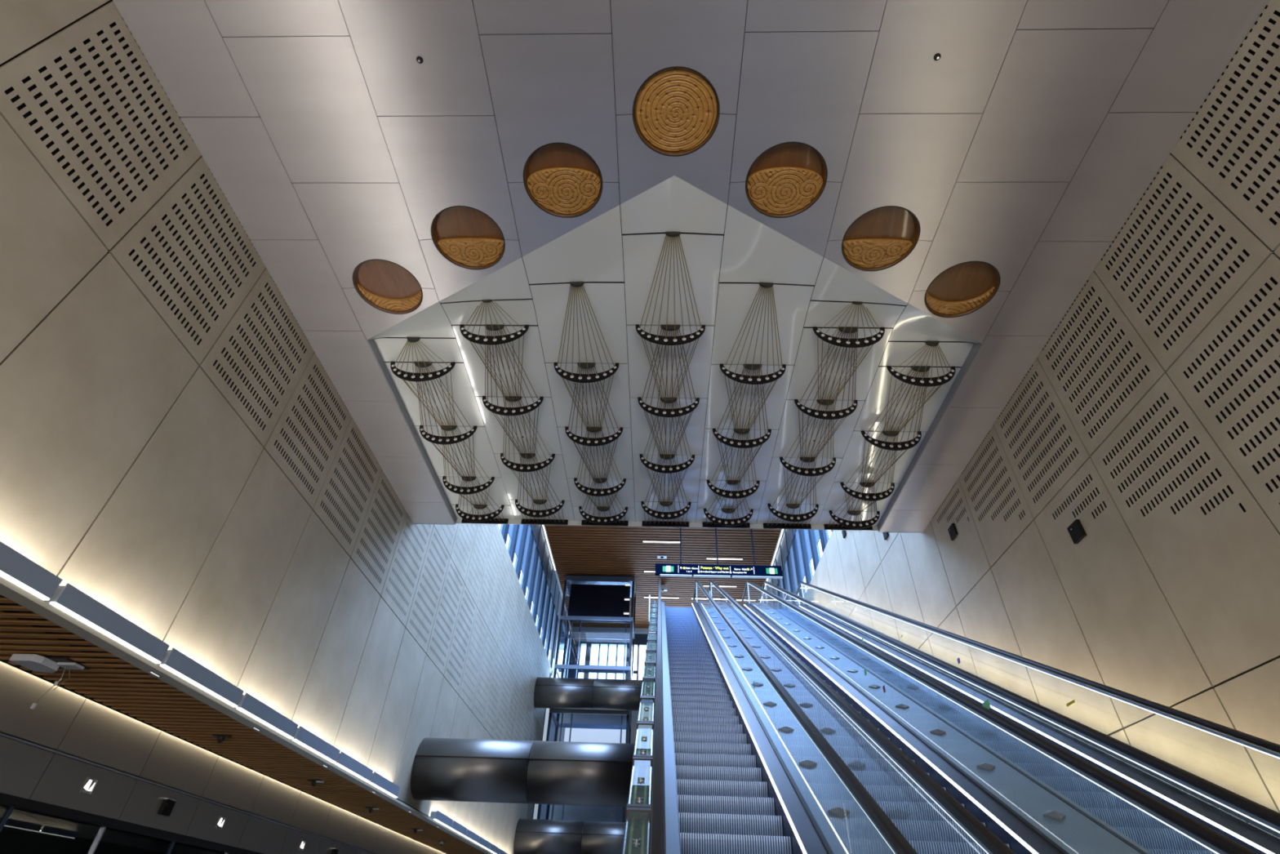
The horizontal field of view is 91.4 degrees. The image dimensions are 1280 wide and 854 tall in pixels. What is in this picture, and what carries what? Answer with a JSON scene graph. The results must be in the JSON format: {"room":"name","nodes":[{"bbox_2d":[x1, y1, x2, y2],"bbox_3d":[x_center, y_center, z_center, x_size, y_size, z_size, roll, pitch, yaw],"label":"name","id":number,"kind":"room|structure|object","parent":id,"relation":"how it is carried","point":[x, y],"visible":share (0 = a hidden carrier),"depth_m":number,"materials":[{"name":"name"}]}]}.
{"room":"subway station","nodes":[
{"label":"subway station","id":0,"kind":"room"},
{"bbox_2d":[0,659,447,853],"bbox_3d":[-6.854,7.899,12.323,0.455,1.200,38.800,1,-40,2],"label":"wall","id":1,"kind":"structure","parent":0,"point":[48,752],"depth_m":8.56,"materials":[{"name":"black"}]},
{"bbox_2d":[80,776,98,795],"bbox_3d":[-6.795,4.426,7.704,0.022,0.170,0.180,1,-40,2],"label":"recessed light","id":2,"kind":"object","parent":1,"relation":"in","point":[90,784],"visible":1,"depth_m":7.70,"materials":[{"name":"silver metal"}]},
{"bbox_2d":[0,804,230,853],"bbox_3d":[-6.879,9.324,11.143,0.040,2.600,38.800,1,-40,2],"label":"window","id":3,"kind":"structure","parent":1,"relation":"in","point":[22,831],"depth_m":7.61,"materials":[{"name":"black glass"}]},
{"bbox_2d":[157,797,177,816],"bbox_3d":[-6.735,5.413,8.898,0.065,0.195,0.200,1,-40,2],"label":"speaker box","id":4,"kind":"object","parent":1,"relation":"attached to","point":[167,805],"visible":1,"depth_m":8.87,"materials":[{"name":"black plastic"}]},
{"bbox_2d":[215,815,226,829],"bbox_3d":[-6.739,6.358,10.038,0.022,0.170,0.180,1,-40,2],"label":"recessed light","id":5,"kind":"object","parent":1,"relation":"in","point":[221,820],"visible":1,"depth_m":10.04,"materials":[{"name":"silver metal"}]},
{"bbox_2d":[298,840,306,851],"bbox_3d":[-6.683,8.277,12.356,0.022,0.170,0.180,1,-40,2],"label":"recessed light","id":6,"kind":"object","parent":1,"relation":"in","point":[303,842],"visible":1,"depth_m":12.36,"materials":[{"name":"white metal"}]},
{"bbox_2d":[331,848,338,853],"bbox_3d":[-6.623,9.251,13.535,0.065,0.195,0.200,1,-40,2],"label":"speaker box","id":7,"kind":"object","parent":1,"relation":"attached to","point":[335,851],"visible":1,"depth_m":13.51,"materials":[{"name":"black"}]},
{"bbox_2d":[0,594,485,853],"bbox_3d":[-8.419,7.473,12.842,6.480,0.120,39.000,1,-40,2],"label":"ceiling","id":8,"kind":"structure","parent":0,"point":[103,682],"depth_m":8.30,"materials":[{"name":"brown wood"}]},
{"bbox_2d":[8,653,88,709],"bbox_3d":[-6.157,2.616,6.409,0.480,0.450,0.460,1,-40,2],"label":"security camera","id":9,"kind":"object","parent":8,"relation":"attached to","point":[34,662],"visible":1,"depth_m":6.47,"materials":[{"name":"white paint"}]},
{"bbox_2d":[212,733,231,743],"bbox_3d":[-5.956,4.433,8.873,0.240,0.100,0.100,1,-40,2],"label":"ceiling sensor","id":10,"kind":"object","parent":8,"relation":"attached to","point":[220,738],"visible":1,"depth_m":8.86,"materials":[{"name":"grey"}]},
{"bbox_2d":[306,778,324,786],"bbox_3d":[-5.872,6.442,11.298,0.290,0.100,0.100,1,-40,2],"label":"ceiling sensor","id":11,"kind":"object","parent":8,"relation":"attached to","point":[313,782],"visible":1,"depth_m":11.29,"materials":[{"name":"grey plastic"}]},
{"bbox_2d":[364,806,379,813],"bbox_3d":[-5.818,8.316,13.562,0.290,0.100,0.100,1,-40,2],"label":"ceiling sensor","id":12,"kind":"object","parent":8,"relation":"attached to","point":[371,808],"visible":1,"depth_m":13.56,"materials":[{"name":"grey plastic"}]},
{"bbox_2d":[411,828,422,833],"bbox_3d":[-5.758,10.407,16.088,0.290,0.100,0.100,1,-40,2],"label":"ceiling sensor","id":13,"kind":"object","parent":8,"relation":"attached to","point":[415,830],"visible":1,"depth_m":16.08,"materials":[{"name":"grey"}]},
{"bbox_2d":[0,0,550,853],"bbox_3d":[-5.250,3.841,15.124,0.350,8.780,38.000,1,-40,2],"label":"wall","id":14,"kind":"structure","parent":0,"point":[177,451],"depth_m":7.43,"materials":[{"name":"beige"}]},
{"bbox_2d":[0,541,62,600],"bbox_3d":[-5.279,0.957,4.959,0.155,0.197,1.535,1,-40,2],"label":"uplight","id":15,"kind":"object","parent":14,"relation":"attached to","point":[15,568],"visible":0.88,"depth_m":5.29,"materials":[{"name":"grey metal"}]},
{"bbox_2d":[0,570,49,600],"bbox_3d":[-5.230,1.027,4.900,0.048,0.017,1.535,1,-40,2],"label":"diffuser","id":16,"kind":"object","parent":15,"relation":"attached to","point":[6,575],"depth_m":5.28,"materials":[{"name":"white plastic"}]},
{"bbox_2d":[40,582,169,663],"bbox_3d":[-5.249,1.981,6.195,0.155,0.197,1.535,1,-40,2],"label":"uplight","id":17,"kind":"object","parent":14,"relation":"attached to","point":[67,598],"visible":0.82,"depth_m":6.08,"materials":[{"name":"grey metal"}]},
{"bbox_2d":[48,601,160,663],"bbox_3d":[-5.200,2.051,6.136,0.048,0.017,1.535,1,-40,2],"label":"diffuser","id":18,"kind":"object","parent":17,"relation":"attached to","point":[62,606],"depth_m":6.06,"materials":[{"name":"white plastic"}]},
{"bbox_2d":[0,603,214,715],"bbox_3d":[-5.483,7.133,12.405,0.150,0.230,38.000,1,-40,2],"label":"slat","id":19,"kind":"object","parent":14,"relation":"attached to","point":[0,603],"depth_m":6.24,"materials":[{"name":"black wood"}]},
{"bbox_2d":[148,670,162,677],"bbox_3d":[-5.275,2.687,6.796,0.030,0.013,0.200,1,-40,2],"label":"recessed light","id":20,"kind":"object","parent":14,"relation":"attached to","point":[150,671],"visible":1,"depth_m":6.78,"materials":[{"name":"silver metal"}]},
{"bbox_2d":[153,648,244,706],"bbox_3d":[-5.219,3.004,7.432,0.155,0.197,1.535,1,-40,2],"label":"uplight","id":21,"kind":"object","parent":14,"relation":"attached to","point":[174,661],"visible":0.79,"depth_m":7.32,"materials":[{"name":"grey metal"}]},
{"bbox_2d":[160,664,237,706],"bbox_3d":[-5.171,3.074,7.372,0.048,0.017,1.535,1,-40,2],"label":"diffuser","id":22,"kind":"object","parent":21,"relation":"attached to","point":[171,668],"depth_m":7.32,"materials":[{"name":"white plastic"}]},
{"bbox_2d":[0,577,493,853],"bbox_3d":[-5.134,7.225,12.319,0.185,0.040,38.000,1,-40,2],"label":"trim","id":23,"kind":"structure","parent":14,"relation":"attached to","point":[9,590],"depth_m":7.06,"materials":[{"name":"beige metal"}]},
{"bbox_2d":[230,693,297,738],"bbox_3d":[-5.190,4.027,8.668,0.155,0.197,1.535,1,-40,2],"label":"uplight","id":24,"kind":"object","parent":14,"relation":"attached to","point":[248,704],"visible":0.77,"depth_m":8.57,"materials":[{"name":"grey metal"}]},
{"bbox_2d":[236,706,293,738],"bbox_3d":[-5.141,4.097,8.609,0.048,0.017,1.535,1,-40,2],"label":"diffuser","id":25,"kind":"object","parent":24,"relation":"attached to","point":[246,710],"depth_m":8.56,"materials":[{"name":"white plastic"}]},
{"bbox_2d":[288,725,340,763],"bbox_3d":[-5.160,5.050,9.904,0.155,0.197,1.535,1,-40,2],"label":"uplight","id":26,"kind":"object","parent":14,"relation":"attached to","point":[306,739],"visible":0.79,"depth_m":9.81,"materials":[{"name":"grey"}]},
{"bbox_2d":[292,738,336,763],"bbox_3d":[-5.111,5.120,9.845,0.048,0.017,1.535,1,-40,2],"label":"diffuser","id":27,"kind":"object","parent":26,"relation":"attached to","point":[300,741],"depth_m":9.81,"materials":[{"name":"white plastic"}]},
{"bbox_2d":[330,751,373,782],"bbox_3d":[-5.130,6.074,11.140,0.155,0.197,1.535,1,-40,2],"label":"uplight","id":28,"kind":"object","parent":14,"relation":"attached to","point":[345,762],"visible":0.79,"depth_m":11.06,"materials":[{"name":"grey"}]},
{"bbox_2d":[335,763,369,782],"bbox_3d":[-5.082,6.143,11.081,0.048,0.017,1.535,1,-40,2],"label":"diffuser","id":29,"kind":"object","parent":28,"relation":"attached to","point":[344,766],"depth_m":11.07,"materials":[{"name":"white"}]},
{"bbox_2d":[367,771,399,797],"bbox_3d":[-5.101,7.097,12.376,0.155,0.197,1.535,1,-40,2],"label":"uplight","id":30,"kind":"object","parent":14,"relation":"attached to","point":[377,780],"visible":0.77,"depth_m":12.30,"materials":[{"name":"grey"}]},
{"bbox_2d":[368,782,397,797],"bbox_3d":[-5.052,7.167,12.317,0.048,0.017,1.535,1,-40,2],"label":"diffuser","id":31,"kind":"object","parent":30,"relation":"attached to","point":[376,784],"depth_m":12.31,"materials":[{"name":"white"}]},
{"bbox_2d":[429,810,453,828],"bbox_3d":[-5.018,9.940,15.812,0.155,0.197,1.535,1,-40,2],"label":"uplight","id":32,"kind":"object","parent":14,"relation":"attached to","point":[437,816],"visible":0.9,"depth_m":15.61,"materials":[{"name":"grey"}]},
{"bbox_2d":[433,818,451,828],"bbox_3d":[-4.970,10.010,15.752,0.048,0.017,1.535,1,-40,2],"label":"diffuser","id":33,"kind":"object","parent":32,"relation":"attached to","point":[444,823],"depth_m":15.79,"materials":[{"name":"white"}]},
{"bbox_2d":[448,820,466,836],"bbox_3d":[-4.989,10.963,17.048,0.155,0.197,1.535,1,-40,2],"label":"uplight","id":34,"kind":"object","parent":14,"relation":"attached to","point":[456,827],"visible":0.79,"depth_m":16.98,"materials":[{"name":"grey"}]},
{"bbox_2d":[450,828,466,836],"bbox_3d":[-4.940,11.033,16.989,0.048,0.017,1.535,1,-40,2],"label":"diffuser","id":35,"kind":"object","parent":34,"relation":"attached to","point":[456,830],"depth_m":17.05,"materials":[{"name":"white plastic"}]},
{"bbox_2d":[462,829,479,844],"bbox_3d":[-4.959,11.986,18.284,0.155,0.197,1.535,1,-40,2],"label":"uplight","id":36,"kind":"object","parent":14,"relation":"attached to","point":[470,835],"visible":0.8,"depth_m":18.20,"materials":[{"name":"grey"}]},
{"bbox_2d":[464,836,478,844],"bbox_3d":[-4.910,12.056,18.225,0.048,0.017,1.535,1,-40,2],"label":"diffuser","id":37,"kind":"object","parent":36,"relation":"attached to","point":[471,838],"depth_m":18.34,"materials":[{"name":"white plastic"}]},
{"bbox_2d":[475,836,490,849],"bbox_3d":[-4.929,13.010,19.520,0.155,0.197,1.535,1,-40,2],"label":"uplight","id":38,"kind":"object","parent":14,"relation":"attached to","point":[482,842],"visible":0.77,"depth_m":19.49,"materials":[{"name":"grey"}]},
{"bbox_2d":[488,843,499,853],"bbox_3d":[-4.900,14.033,20.756,0.155,0.197,1.535,1,-40,2],"label":"uplight","id":39,"kind":"object","parent":14,"relation":"attached to","point":[494,849],"visible":0.79,"depth_m":20.68,"materials":[{"name":"grey"}]},
{"bbox_2d":[498,848,507,853],"bbox_3d":[-4.870,15.056,21.992,0.155,0.197,1.535,1,-40,2],"label":"uplight","id":40,"kind":"object","parent":14,"relation":"attached to","point":[501,851],"visible":0.59,"depth_m":21.78,"materials":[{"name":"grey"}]},
{"bbox_2d":[410,737,635,806],"bbox_3d":[0.427,8.096,14.514,11.138,1.290,1.294,1,-40,2],"label":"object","id":41,"kind":"object","parent":14,"relation":"attached to","point":[444,769],"visible":0.54,"depth_m":14.09,"materials":[{"name":"grey metal"}]},
{"bbox_2d":[494,524,569,677],"bbox_3d":[-4.830,6.450,27.430,0.315,5.400,25.700,1,-40,2],"label":"window","id":42,"kind":"structure","parent":14,"relation":"in","point":[529,544],"depth_m":29.12,"materials":[{"name":"blue glass"}]},
{"bbox_2d":[513,818,625,853],"bbox_3d":[0.674,16.482,24.770,11.138,1.290,1.294,1,-40,2],"label":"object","id":43,"kind":"object","parent":14,"relation":"attached to","point":[532,836],"visible":0.57,"depth_m":24.40,"materials":[{"name":"grey metal"}]},
{"bbox_2d":[533,707,639,822],"bbox_3d":[-2.227,18.699,28.850,18.040,11.000,0.200,1,-40,2],"label":"wall","id":44,"kind":"structure","parent":0,"point":[571,812],"depth_m":29.45,"materials":[{"name":"grey metal"}]},
{"bbox_2d":[542,524,784,628],"bbox_3d":[1.036,4.429,29.028,11.880,0.285,26.200,1,-40,2],"label":"ceiling","id":45,"kind":"structure","parent":0,"point":[596,550],"depth_m":31.29,"materials":[{"name":"brown wood"}]},
{"bbox_2d":[542,524,555,570],"bbox_3d":[-4.631,1.819,25.936,0.040,0.015,17.900,1,-40,2],"label":"recessed light","id":46,"kind":"object","parent":45,"relation":"in","point":[544,527],"depth_m":30.83,"materials":[{"name":"white plastic"}]},
{"bbox_2d":[643,540,679,542],"bbox_3d":[1.052,5.547,30.179,1.820,0.040,0.100,1,-40,2],"label":"recessed light","id":47,"kind":"object","parent":45,"relation":"in","point":[657,541],"visible":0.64,"depth_m":30.16,"materials":[{"name":"white paint"}]},
{"bbox_2d":[643,541,679,542],"bbox_3d":[1.051,5.558,30.169,1.780,0.010,0.080,1,-40,2],"label":"diffuser","id":48,"kind":"object","parent":47,"relation":"attached to","point":[643,541],"depth_m":30.15,"materials":[{"name":"white plastic"}]},
{"bbox_2d":[644,596,679,598],"bbox_3d":[1.198,9.564,35.030,1.960,0.040,0.100,1,-40,2],"label":"recessed light","id":49,"kind":"object","parent":45,"relation":"in","point":[644,597],"visible":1,"depth_m":34.99,"materials":[{"name":"white paint"}]},
{"bbox_2d":[657,555,666,558],"bbox_3d":[1.105,6.537,31.370,0.470,0.045,0.300,1,-40,2],"label":"ceiling speaker","id":50,"kind":"object","parent":45,"relation":"attached to","point":[658,556],"visible":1,"depth_m":31.31,"materials":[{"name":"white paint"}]},
{"bbox_2d":[661,584,666,591],"bbox_3d":[1.228,8.700,33.686,0.470,0.420,0.370,1,-40,2],"label":"security camera","id":51,"kind":"object","parent":45,"relation":"hanging from","point":[664,588],"visible":0.67,"depth_m":33.54,"materials":[{"name":"white paint"}]},
{"bbox_2d":[655,527,782,578],"bbox_3d":[3.321,5.025,27.007,5.280,3.135,0.187,1,-40,2],"label":"sign","id":52,"kind":"object","parent":45,"relation":"hanging from","point":[715,571],"visible":1,"depth_m":26.12,"materials":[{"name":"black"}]},
{"bbox_2d":[702,585,736,586],"bbox_3d":[4.306,8.582,33.691,1.780,0.040,0.100,1,-40,2],"label":"recessed light","id":53,"kind":"object","parent":45,"relation":"in","point":[703,585],"visible":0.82,"depth_m":33.65,"materials":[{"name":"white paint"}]},
{"bbox_2d":[706,557,742,559],"bbox_3d":[4.239,6.606,31.304,1.800,0.040,0.100,1,-40,2],"label":"recessed light","id":54,"kind":"object","parent":45,"relation":"in","point":[707,557],"visible":1,"depth_m":31.28,"materials":[{"name":"white paint"}]},
{"bbox_2d":[706,558,742,559],"bbox_3d":[4.239,6.617,31.294,1.760,0.010,0.080,1,-40,2],"label":"diffuser","id":55,"kind":"object","parent":54,"relation":"attached to","point":[707,558],"depth_m":31.28,"materials":[{"name":"white plastic"}]},
{"bbox_2d":[736,599,755,600],"bbox_3d":[5.927,9.685,34.946,1.100,0.040,0.100,1,-40,2],"label":"recessed light","id":56,"kind":"object","parent":45,"relation":"in","point":[736,599],"visible":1,"depth_m":34.92,"materials":[{"name":"white paint"}]},
{"bbox_2d":[760,529,783,603],"bbox_3d":[6.615,4.505,28.636,0.040,0.015,25.900,1,-40,2],"label":"recessed light","id":57,"kind":"object","parent":45,"relation":"in","point":[780,533],"depth_m":30.50,"materials":[{"name":"white"}]},
{"bbox_2d":[112,0,1269,533],"bbox_3d":[0.395,-3.396,7.414,11.880,0.500,17.105,1,-40,2],"label":"ceiling","id":58,"kind":"structure","parent":0,"point":[1037,128],"depth_m":7.68,"materials":[{"name":"white paint"}]},
{"bbox_2d":[352,258,422,314],"bbox_3d":[-3.597,-2.044,8.969,0.968,0.151,0.968,1,-40,2],"label":"disc","id":59,"kind":"object","parent":58,"relation":"attached to","point":[386,286],"visible":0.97,"depth_m":9.03,"materials":[{"name":"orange wood"}]},
{"bbox_2d":[416,56,422,63],"bbox_3d":[-2.320,-3.859,6.574,0.070,0.045,0.070,1,-40,2],"label":"sprinkler","id":60,"kind":"object","parent":58,"relation":"attached to","point":[419,59],"visible":1,"depth_m":6.57,"materials":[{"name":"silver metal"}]},
{"bbox_2d":[390,337,508,525],"bbox_3d":[-3.530,0.489,11.818,1.060,0.420,5.478,1,-40,2],"label":"sculpture","id":61,"kind":"object","parent":58,"relation":"hanging from","point":[488,518],"visible":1,"depth_m":11.38,"materials":[{"name":"grey metal"}]},
{"bbox_2d":[431,205,505,269],"bbox_3d":[-2.267,-2.539,8.305,0.968,0.151,0.968,1,-40,2],"label":"disc","id":62,"kind":"object","parent":58,"relation":"attached to","point":[467,237],"visible":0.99,"depth_m":8.34,"materials":[{"name":"brown wood"}]},
{"bbox_2d":[459,299,568,527],"bbox_3d":[-2.194,0.250,11.464,1.060,0.420,6.278,1,-40,2],"label":"sculpture","id":63,"kind":"object","parent":58,"relation":"hanging from","point":[486,340],"visible":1,"depth_m":10.77,"materials":[{"name":"grey metal"}]},
{"bbox_2d":[523,142,602,217],"bbox_3d":[-0.933,-3.034,7.640,0.968,0.151,0.968,1,-40,2],"label":"disc","id":64,"kind":"object","parent":58,"relation":"attached to","point":[562,180],"visible":0.99,"depth_m":7.62,"materials":[{"name":"brown wood"}]},
{"bbox_2d":[553,281,628,528],"bbox_3d":[-0.847,0.174,11.306,1.060,0.420,6.568,1,-40,2],"label":"sculpture","id":65,"kind":"object","parent":58,"relation":"hanging from","point":[591,520],"visible":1,"depth_m":11.20,"materials":[{"name":"grey metal"}]},
{"bbox_2d":[635,231,705,528],"bbox_3d":[0.494,-0.070,10.945,1.060,0.420,7.388,1,-40,2],"label":"sculpture","id":66,"kind":"object","parent":58,"relation":"hanging from","point":[660,340],"visible":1,"depth_m":10.55,"materials":[{"name":"grey metal"}]},
{"bbox_2d":[632,66,719,155],"bbox_3d":[0.401,-3.530,6.976,0.968,0.151,0.968,1,-40,2],"label":"disc","id":67,"kind":"object","parent":58,"relation":"attached to","point":[676,109],"visible":0.99,"depth_m":6.95,"materials":[{"name":"brown wood"}]},
{"bbox_2d":[702,282,786,530],"bbox_3d":[1.841,0.207,11.215,1.060,0.420,6.568,1,-40,2],"label":"sculpture","id":68,"kind":"object","parent":58,"relation":"hanging from","point":[740,522],"visible":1,"depth_m":11.10,"materials":[{"name":"grey metal"}]},
{"bbox_2d":[745,141,827,217],"bbox_3d":[1.755,-3.002,7.549,0.968,0.151,0.968,1,-40,2],"label":"disc","id":69,"kind":"object","parent":58,"relation":"attached to","point":[786,179],"visible":1,"depth_m":7.53,"materials":[{"name":"brown wood"}]},
{"bbox_2d":[763,301,884,531],"bbox_3d":[3.183,0.316,11.281,1.060,0.420,6.278,1,-40,2],"label":"sculpture","id":70,"kind":"object","parent":58,"relation":"hanging from","point":[843,342],"visible":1,"depth_m":10.60,"materials":[{"name":"grey metal"}]},
{"bbox_2d":[841,205,919,271],"bbox_3d":[3.109,-2.473,8.121,0.968,0.151,0.968,1,-40,2],"label":"disc","id":71,"kind":"object","parent":58,"relation":"attached to","point":[881,237],"visible":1,"depth_m":8.15,"materials":[{"name":"brown wood"}]},
{"bbox_2d":[823,340,955,532],"bbox_3d":[4.524,0.588,11.543,1.060,0.420,5.478,1,-40,2],"label":"sculpture","id":72,"kind":"object","parent":58,"relation":"hanging from","point":[844,524],"visible":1,"depth_m":11.10,"materials":[{"name":"grey metal"}]},
{"bbox_2d":[933,53,941,60],"bbox_3d":[3.046,-3.787,6.399,0.070,0.045,0.070,1,-40,2],"label":"sprinkler","id":73,"kind":"object","parent":58,"relation":"attached to","point":[937,56],"visible":1,"depth_m":6.39,"materials":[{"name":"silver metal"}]},
{"bbox_2d":[924,261,1000,317],"bbox_3d":[4.458,-1.945,8.694,0.968,0.151,0.968,1,-40,2],"label":"disc","id":74,"kind":"object","parent":58,"relation":"attached to","point":[964,288],"visible":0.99,"depth_m":8.75,"materials":[{"name":"brown wood"}]},
{"bbox_2d":[800,0,1279,813],"bbox_3d":[6.341,6.410,14.666,0.350,12.400,41.000,1,-40,2],"label":"wall","id":75,"kind":"structure","parent":0,"point":[1148,417],"depth_m":7.26,"materials":[{"name":"beige paint"}]},
{"bbox_2d":[761,528,832,609],"bbox_3d":[6.742,6.245,27.322,0.315,4.500,25.700,1,-40,2],"label":"window","id":76,"kind":"structure","parent":75,"relation":"in","point":[796,550],"depth_m":26.59,"materials":[{"name":"blue glass"}]},
{"bbox_2d":[841,529,846,537],"bbox_3d":[6.337,3.284,19.396,0.056,0.250,0.250,1,-40,2],"label":"wall plate","id":77,"kind":"object","parent":75,"relation":"attached to","point":[844,533],"visible":0.78,"depth_m":19.35,"materials":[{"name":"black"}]},
{"bbox_2d":[882,532,888,540],"bbox_3d":[6.223,2.697,15.834,0.056,0.250,0.250,1,-40,2],"label":"wall plate","id":78,"kind":"object","parent":75,"relation":"attached to","point":[886,535],"visible":0.48,"depth_m":15.78,"materials":[{"name":"black"}]},
{"bbox_2d":[947,523,958,540],"bbox_3d":[6.107,2.047,12.195,0.056,0.250,0.250,1,-40,2],"label":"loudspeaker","id":79,"kind":"object","parent":75,"relation":"attached to","point":[953,531],"visible":1,"depth_m":12.15,"materials":[{"name":"black plastic"}]},
{"bbox_2d":[1066,519,1086,543],"bbox_3d":[5.991,1.437,8.573,0.056,0.250,0.250,1,-40,2],"label":"loudspeaker","id":80,"kind":"object","parent":75,"relation":"attached to","point":[1076,530],"visible":1,"depth_m":8.54,"materials":[{"name":"black plastic"}]},
{"bbox_3d":[-2.763,10.517,10.187,18.040,0.200,39.000,1,-40,2],"label":"floor","id":81,"kind":"structure","parent":0,"visible":0},
{"bbox_2d":[537,574,635,822],"bbox_3d":[-2.347,14.981,28.676,3.680,16.500,2.612,1,-40,2],"label":"lift","id":82,"kind":"object","parent":81,"relation":"on","point":[593,598],"visible":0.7,"depth_m":31.92,"materials":[{"name":"grey metal"}]},
{"bbox_2d":[622,600,657,853],"bbox_3d":[0.197,4.765,12.318,0.226,11.527,19.458,1,-40,2],"label":"balustrade","id":83,"kind":"object","parent":81,"relation":"on","point":[637,838],"depth_m":7.08,"materials":[{"name":"grey"}]},
{"bbox_2d":[649,577,917,853],"bbox_3d":[1.087,4.972,12.964,1.480,12.486,21.150,1,-40,2],"label":"escalator","id":84,"kind":"object","parent":81,"relation":"on","point":[722,784],"visible":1,"depth_m":7.14,"materials":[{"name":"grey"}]},
{"bbox_2d":[622,608,657,853],"bbox_3d":[0.318,5.392,12.862,0.490,10.984,17.500,1,-40,2],"label":"trim","id":85,"kind":"structure","parent":84,"relation":"attached to","point":[651,609],"depth_m":7.18,"materials":[{"name":"silver metal"}]},
{"bbox_2d":[691,603,806,853],"bbox_3d":[1.581,4.701,12.235,0.018,11.171,19.300,1,-40,2],"label":"light","id":86,"kind":"object","parent":84,"relation":"attached to","point":[788,828],"depth_m":7.53,"materials":[{"name":"white"}]},
{"bbox_2d":[697,601,894,853],"bbox_3d":[2.036,4.741,12.256,0.500,11.401,19.400,1,-40,2],"label":"deck","id":87,"kind":"object","parent":84,"relation":"attached to","point":[846,828],"visible":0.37,"depth_m":6.55,"materials":[{"name":"metal"}]},
{"bbox_2d":[707,579,1257,853],"bbox_3d":[3.021,4.996,12.898,1.470,12.486,21.150,1,-40,2],"label":"escalator","id":88,"kind":"object","parent":81,"relation":"on","point":[936,806],"visible":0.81,"depth_m":6.75,"materials":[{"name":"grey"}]},
{"bbox_2d":[733,604,988,853],"bbox_3d":[2.335,4.018,12.685,0.028,11.072,19.150,1,-40,2],"label":"light","id":89,"kind":"object","parent":88,"relation":"attached to","point":[848,709],"depth_m":5.57,"materials":[{"name":"white"}]},
{"bbox_2d":[743,604,1038,853],"bbox_3d":[3.509,4.725,12.169,0.018,11.171,19.300,1,-40,2],"label":"light","id":90,"kind":"object","parent":88,"relation":"attached to","point":[1011,837],"depth_m":7.44,"materials":[{"name":"white"}]},
{"bbox_2d":[750,602,1141,853],"bbox_3d":[4.015,4.765,12.189,0.600,11.401,19.400,1,-40,2],"label":"deck","id":91,"kind":"object","parent":88,"relation":"attached to","point":[1076,833],"visible":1,"depth_m":6.98,"materials":[{"name":"metal"}]},
{"bbox_2d":[757,580,1279,853],"bbox_3d":[5.039,5.021,12.829,1.450,12.486,21.150,1,-40,2],"label":"escalator","id":92,"kind":"object","parent":81,"relation":"on","point":[1140,830],"visible":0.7,"depth_m":7.12,"materials":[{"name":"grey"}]},
{"bbox_2d":[803,584,1279,759],"bbox_3d":[5.723,4.059,12.570,0.028,11.072,19.150,1,-40,2],"label":"light","id":93,"kind":"object","parent":92,"relation":"attached to","point":[1167,712],"depth_m":8.21,"materials":[{"name":"white"}]},
{"bbox_2d":[804,603,1279,839],"bbox_3d":[5.909,4.770,12.139,0.370,11.448,19.400,1,-40,2],"label":"deck","id":94,"kind":"object","parent":92,"relation":"attached to","point":[1224,809],"visible":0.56,"depth_m":7.42,"materials":[{"name":"metal"}]},
{"bbox_3d":[1.000,13.530,31.233,11.280,0.300,18.600,1,-40,2],"label":"floor","id":95,"kind":"structure","parent":0,"visible":0},
{"bbox_2d":[533,677,642,711],"bbox_3d":[0.848,12.183,28.324,11.138,1.290,1.294,1,-40,2],"label":"beam","id":96,"kind":"structure","parent":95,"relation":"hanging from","point":[548,692],"depth_m":27.90,"materials":[{"name":"grey metal"}]},
{"bbox_2d":[564,626,648,679],"bbox_3d":[1.185,14.685,37.056,11.280,5.350,0.550,1,-40,2],"label":"window","id":97,"kind":"structure","parent":95,"relation":"on","point":[641,635],"depth_m":38.27,"materials":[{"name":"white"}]},
{"bbox_2d":[648,595,650,622],"bbox_3d":[0.467,10.410,28.569,0.040,1.080,10.300,1,-40,2],"label":"guard rail","id":98,"kind":"object","parent":95,"relation":"on","point":[649,595],"visible":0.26,"depth_m":24.86,"materials":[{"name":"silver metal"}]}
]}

